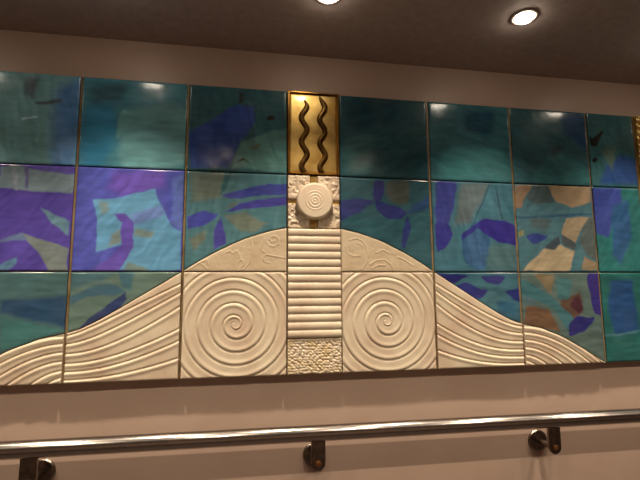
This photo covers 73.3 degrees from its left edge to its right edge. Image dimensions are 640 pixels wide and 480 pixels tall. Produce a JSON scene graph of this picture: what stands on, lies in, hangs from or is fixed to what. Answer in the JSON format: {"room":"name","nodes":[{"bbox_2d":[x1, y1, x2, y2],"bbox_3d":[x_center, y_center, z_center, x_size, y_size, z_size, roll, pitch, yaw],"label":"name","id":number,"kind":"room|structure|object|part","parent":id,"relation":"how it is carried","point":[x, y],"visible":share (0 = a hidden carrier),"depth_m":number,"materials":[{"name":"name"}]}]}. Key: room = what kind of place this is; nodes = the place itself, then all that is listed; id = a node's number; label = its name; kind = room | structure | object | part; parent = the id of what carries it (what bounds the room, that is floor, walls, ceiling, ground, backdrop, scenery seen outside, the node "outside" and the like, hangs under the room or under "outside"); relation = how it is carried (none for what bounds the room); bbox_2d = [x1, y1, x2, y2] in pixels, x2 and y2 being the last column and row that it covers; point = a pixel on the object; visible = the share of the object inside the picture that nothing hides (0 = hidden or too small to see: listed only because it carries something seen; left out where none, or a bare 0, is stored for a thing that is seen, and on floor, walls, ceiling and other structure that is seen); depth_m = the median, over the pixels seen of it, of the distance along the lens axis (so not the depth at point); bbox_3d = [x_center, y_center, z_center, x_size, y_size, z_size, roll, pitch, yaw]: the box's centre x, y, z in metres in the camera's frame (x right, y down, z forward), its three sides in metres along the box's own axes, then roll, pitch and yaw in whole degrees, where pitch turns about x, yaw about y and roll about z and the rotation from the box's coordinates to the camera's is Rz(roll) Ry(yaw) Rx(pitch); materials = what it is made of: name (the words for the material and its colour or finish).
{"room":"hallway","nodes":[
{"label":"hallway","id":0,"kind":"room"},
{"bbox_2d":[0,30,639,479],"bbox_3d":[-0.030,0.454,1.467,6.600,2.239,0.100,1,-7,-10],"label":"wall","id":1,"kind":"structure","parent":0,"point":[67,410],"depth_m":1.45,"materials":[{"name":"beige paint"}]},
{"bbox_2d":[63,273,181,383],"bbox_3d":[-0.597,0.263,1.318,0.321,0.326,0.024,1,-7,-10],"label":"tile","id":2,"kind":"structure","parent":1,"relation":"attached to","point":[139,340],"depth_m":1.31,"materials":[{"name":"tile"}]},
{"bbox_2d":[0,408,639,479],"bbox_3d":[-0.011,0.645,1.338,5.800,0.150,0.112,1,-7,-10],"label":"handrail","id":3,"kind":"object","parent":1,"relation":"attached to","point":[29,452],"visible":1,"depth_m":1.29,"materials":[{"name":"metal"}]},
{"bbox_2d":[0,77,639,382],"bbox_3d":[0.175,-0.037,1.499,3.222,0.956,0.025,1,-7,-10],"label":"board","id":4,"kind":"object","parent":1,"relation":"attached to","point":[286,167],"depth_m":1.43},
{"bbox_2d":[0,334,64,385],"bbox_3d":[-0.922,0.350,1.251,0.321,0.142,0.024,1,-7,-10],"label":"tile","id":5,"kind":"structure","parent":4,"relation":"attached to","point":[40,361],"depth_m":1.25,"materials":[{"name":"tile"}]},
{"bbox_2d":[0,272,68,354],"bbox_3d":[-0.923,0.258,1.265,0.321,0.326,0.019,1,-7,-10],"label":"tile","id":6,"kind":"structure","parent":4,"relation":"attached to","point":[33,305],"depth_m":1.28,"materials":[{"name":"tile"}]},
{"bbox_2d":[0,164,75,270],"bbox_3d":[-0.925,-0.069,1.306,0.321,0.326,0.019,1,-7,-10],"label":"tile","id":7,"kind":"structure","parent":4,"relation":"attached to","point":[36,201],"depth_m":1.31,"materials":[{"name":"tile"}]},
{"bbox_2d":[0,71,80,166],"bbox_3d":[-0.927,-0.381,1.344,0.321,0.294,0.019,1,-7,-10],"label":"tile","id":8,"kind":"structure","parent":4,"relation":"attached to","point":[39,113],"depth_m":1.34,"materials":[{"name":"tile"}]},
{"bbox_3d":[-0.763,-0.051,1.334,0.007,0.956,0.014,1,-7,-10],"label":"joint strip","id":9,"kind":"part","parent":4,"relation":"part of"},
{"bbox_2d":[68,272,180,331],"bbox_3d":[-0.598,0.189,1.330,0.321,0.182,0.018,1,-7,-10],"label":"tile","id":10,"kind":"structure","parent":4,"relation":"attached to","point":[94,296],"depth_m":1.31,"materials":[{"name":"tile"}]},
{"bbox_2d":[72,167,184,270],"bbox_3d":[-0.600,-0.065,1.361,0.321,0.326,0.019,1,-7,-10],"label":"tile","id":11,"kind":"structure","parent":4,"relation":"attached to","point":[126,219],"depth_m":1.35,"materials":[{"name":"tile"}]},
{"bbox_2d":[78,77,187,170],"bbox_3d":[-0.602,-0.376,1.400,0.321,0.294,0.019,1,-7,-10],"label":"tile","id":12,"kind":"structure","parent":4,"relation":"attached to","point":[126,124],"depth_m":1.39,"materials":[{"name":"tile"}]},
{"bbox_3d":[-0.438,-0.046,1.389,0.007,0.956,0.014,1,-7,-10],"label":"joint strip","id":13,"kind":"part","parent":4,"relation":"part of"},
{"bbox_2d":[181,272,285,378],"bbox_3d":[-0.270,0.267,1.374,0.324,0.326,0.025,1,-7,-10],"label":"tile","id":14,"kind":"structure","parent":4,"relation":"attached to","point":[234,323],"depth_m":1.36,"materials":[{"name":"tile"}]},
{"bbox_2d":[184,171,285,269],"bbox_3d":[-0.273,-0.062,1.417,0.324,0.322,0.019,1,-7,-10],"label":"tile","id":15,"kind":"structure","parent":4,"relation":"attached to","point":[223,210],"depth_m":1.41,"materials":[{"name":"tile"}]},
{"bbox_2d":[184,228,286,271],"bbox_3d":[-0.272,0.031,1.404,0.324,0.143,0.024,1,-7,-10],"label":"tile","id":16,"kind":"structure","parent":4,"relation":"attached to","point":[265,252],"depth_m":1.40,"materials":[{"name":"beige tile"}]},
{"bbox_2d":[187,85,286,174],"bbox_3d":[-0.276,-0.371,1.456,0.324,0.294,0.019,1,-7,-10],"label":"tile","id":17,"kind":"structure","parent":4,"relation":"attached to","point":[232,130],"depth_m":1.45,"materials":[{"name":"tile"}]},
{"bbox_2d":[287,90,339,176],"bbox_3d":[-0.023,-0.370,1.497,0.179,0.295,0.023,1,-7,-10],"label":"panel","id":18,"kind":"object","parent":4,"relation":"attached to","point":[312,117],"visible":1,"depth_m":1.49,"materials":[{"name":"gold metal"}]},
{"bbox_2d":[287,175,339,228],"bbox_3d":[-0.019,-0.130,1.455,0.177,0.180,0.048,1,-7,-10],"label":"panel","id":19,"kind":"object","parent":4,"relation":"attached to","point":[313,202],"visible":1,"depth_m":1.45,"materials":[{"name":"ceramic"}]},
{"bbox_2d":[287,337,341,374],"bbox_3d":[-0.018,0.378,1.404,0.177,0.111,0.024,1,-7,-10],"label":"tile","id":20,"kind":"object","parent":4,"relation":"attached to","point":[304,355],"depth_m":1.39,"materials":[{"name":"tile"}]},
{"bbox_2d":[287,228,341,337],"bbox_3d":[-0.019,0.141,1.430,0.177,0.358,0.030,1,-7,-10],"label":"tile","id":21,"kind":"structure","parent":4,"relation":"attached to","point":[313,255],"depth_m":1.42,"materials":[{"name":"tile"}]},
{"bbox_2d":[339,95,428,180],"bbox_3d":[0.228,-0.364,1.542,0.324,0.294,0.019,1,-7,-10],"label":"tile","id":22,"kind":"structure","parent":4,"relation":"attached to","point":[379,138],"depth_m":1.53,"materials":[{"name":"tile"}]},
{"bbox_2d":[339,177,431,269],"bbox_3d":[0.230,-0.055,1.504,0.324,0.322,0.019,1,-7,-10],"label":"tile","id":23,"kind":"structure","parent":4,"relation":"attached to","point":[395,213],"depth_m":1.50,"materials":[{"name":"tile"}]},
{"bbox_2d":[340,229,432,271],"bbox_3d":[0.231,0.038,1.490,0.324,0.143,0.023,1,-7,-10],"label":"tile","id":24,"kind":"structure","parent":4,"relation":"attached to","point":[359,252],"depth_m":1.47,"materials":[{"name":"beige tile"}]},
{"bbox_2d":[341,272,435,372],"bbox_3d":[0.233,0.275,1.460,0.324,0.326,0.024,1,-7,-10],"label":"tile","id":25,"kind":"structure","parent":4,"relation":"attached to","point":[388,319],"depth_m":1.45,"materials":[{"name":"tile"}]},
{"bbox_3d":[0.394,-0.035,1.531,0.007,0.956,0.014,1,-7,-10],"label":"joint strip","id":26,"kind":"part","parent":4,"relation":"part of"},
{"bbox_2d":[427,102,511,183],"bbox_3d":[0.555,-0.360,1.598,0.321,0.294,0.019,1,-7,-10],"label":"tile","id":27,"kind":"structure","parent":4,"relation":"attached to","point":[468,143],"depth_m":1.59,"materials":[{"name":"tile"}]},
{"bbox_2d":[430,181,517,271],"bbox_3d":[0.557,-0.048,1.559,0.321,0.326,0.019,1,-7,-10],"label":"tile","id":28,"kind":"structure","parent":4,"relation":"attached to","point":[473,224],"depth_m":1.55,"materials":[{"name":"tile"}]},
{"bbox_2d":[434,272,520,322],"bbox_3d":[0.559,0.205,1.528,0.321,0.182,0.019,1,-7,-10],"label":"tile","id":29,"kind":"structure","parent":4,"relation":"attached to","point":[499,292],"depth_m":1.53,"materials":[{"name":"tile"}]},
{"bbox_2d":[434,273,524,368],"bbox_3d":[0.560,0.280,1.516,0.321,0.326,0.024,1,-7,-10],"label":"tile","id":30,"kind":"structure","parent":4,"relation":"attached to","point":[469,333],"depth_m":1.50,"materials":[{"name":"tile"}]},
{"bbox_3d":[0.720,-0.030,1.587,0.007,0.956,0.014,1,-7,-10],"label":"joint strip","id":31,"kind":"part","parent":4,"relation":"part of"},
{"bbox_2d":[509,108,589,186],"bbox_3d":[0.880,-0.355,1.653,0.321,0.294,0.019,1,-7,-10],"label":"tile","id":32,"kind":"structure","parent":4,"relation":"attached to","point":[548,147],"depth_m":1.64,"materials":[{"name":"tile"}]},
{"bbox_2d":[514,184,596,271],"bbox_3d":[0.882,-0.043,1.615,0.321,0.326,0.018,1,-7,-10],"label":"tile","id":33,"kind":"structure","parent":4,"relation":"attached to","point":[555,228],"depth_m":1.60,"materials":[{"name":"tile"}]},
{"bbox_2d":[519,273,604,361],"bbox_3d":[0.885,0.284,1.574,0.321,0.326,0.019,1,-7,-10],"label":"tile","id":34,"kind":"structure","parent":4,"relation":"attached to","point":[566,305],"depth_m":1.57,"materials":[{"name":"tile"}]},
{"bbox_2d":[523,324,602,364],"bbox_3d":[0.885,0.375,1.560,0.320,0.142,0.024,1,-7,-10],"label":"tile","id":35,"kind":"structure","parent":4,"relation":"attached to","point":[541,346],"depth_m":1.54,"materials":[{"name":"tile"}]},
{"bbox_3d":[1.045,-0.025,1.643,0.004,0.956,0.014,1,-7,-10],"label":"joint strip","id":36,"kind":"part","parent":4,"relation":"part of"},
{"bbox_2d":[585,113,637,188],"bbox_3d":[1.149,-0.351,1.699,0.206,0.294,0.019,1,-7,-10],"label":"tile","id":37,"kind":"structure","parent":4,"relation":"attached to","point":[612,162],"depth_m":1.69,"materials":[{"name":"tile"}]},
{"bbox_2d":[591,187,639,271],"bbox_3d":[1.151,-0.040,1.661,0.206,0.326,0.019,1,-7,-10],"label":"tile","id":38,"kind":"structure","parent":4,"relation":"attached to","point":[616,211],"depth_m":1.65,"materials":[{"name":"tile"}]},
{"bbox_2d":[599,273,639,361],"bbox_3d":[1.153,0.288,1.620,0.206,0.326,0.019,1,-7,-10],"label":"tile","id":39,"kind":"structure","parent":4,"relation":"attached to","point":[620,292],"depth_m":1.61,"materials":[{"name":"tile"}]},
{"bbox_3d":[1.259,-0.022,1.679,0.004,0.956,0.014,1,-7,-10],"label":"joint strip","id":40,"kind":"part","parent":4,"relation":"part of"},
{"bbox_2d":[633,116,639,185],"bbox_3d":[1.349,-0.349,1.727,0.180,0.294,0.031,1,-7,-10],"label":"panel","id":41,"kind":"object","parent":4,"relation":"attached to","point":[636,119],"visible":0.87,"depth_m":1.71,"materials":[{"name":"gold metal"}]},
{"bbox_2d":[0,0,639,84],"bbox_3d":[0.184,-0.867,0.325,6.600,0.100,2.728,1,-7,-10],"label":"ceiling","id":42,"kind":"structure","parent":0,"point":[589,40],"depth_m":1.39,"materials":[{"name":"brown paint"}]},
{"bbox_2d":[317,0,339,4],"bbox_3d":[0.025,-0.694,1.232,0.080,0.018,0.080,1,-7,-10],"label":"recessed light","id":43,"kind":"object","parent":42,"relation":"in","point":[326,2],"visible":1,"depth_m":1.25,"materials":[{"name":"beige"}]},
{"bbox_2d":[510,8,538,24],"bbox_3d":[0.636,-0.686,1.337,0.080,0.018,0.080,1,-7,-10],"label":"recessed light","id":44,"kind":"object","parent":42,"relation":"in","point":[523,17],"visible":1,"depth_m":1.32,"materials":[{"name":"beige glass"}]}
]}

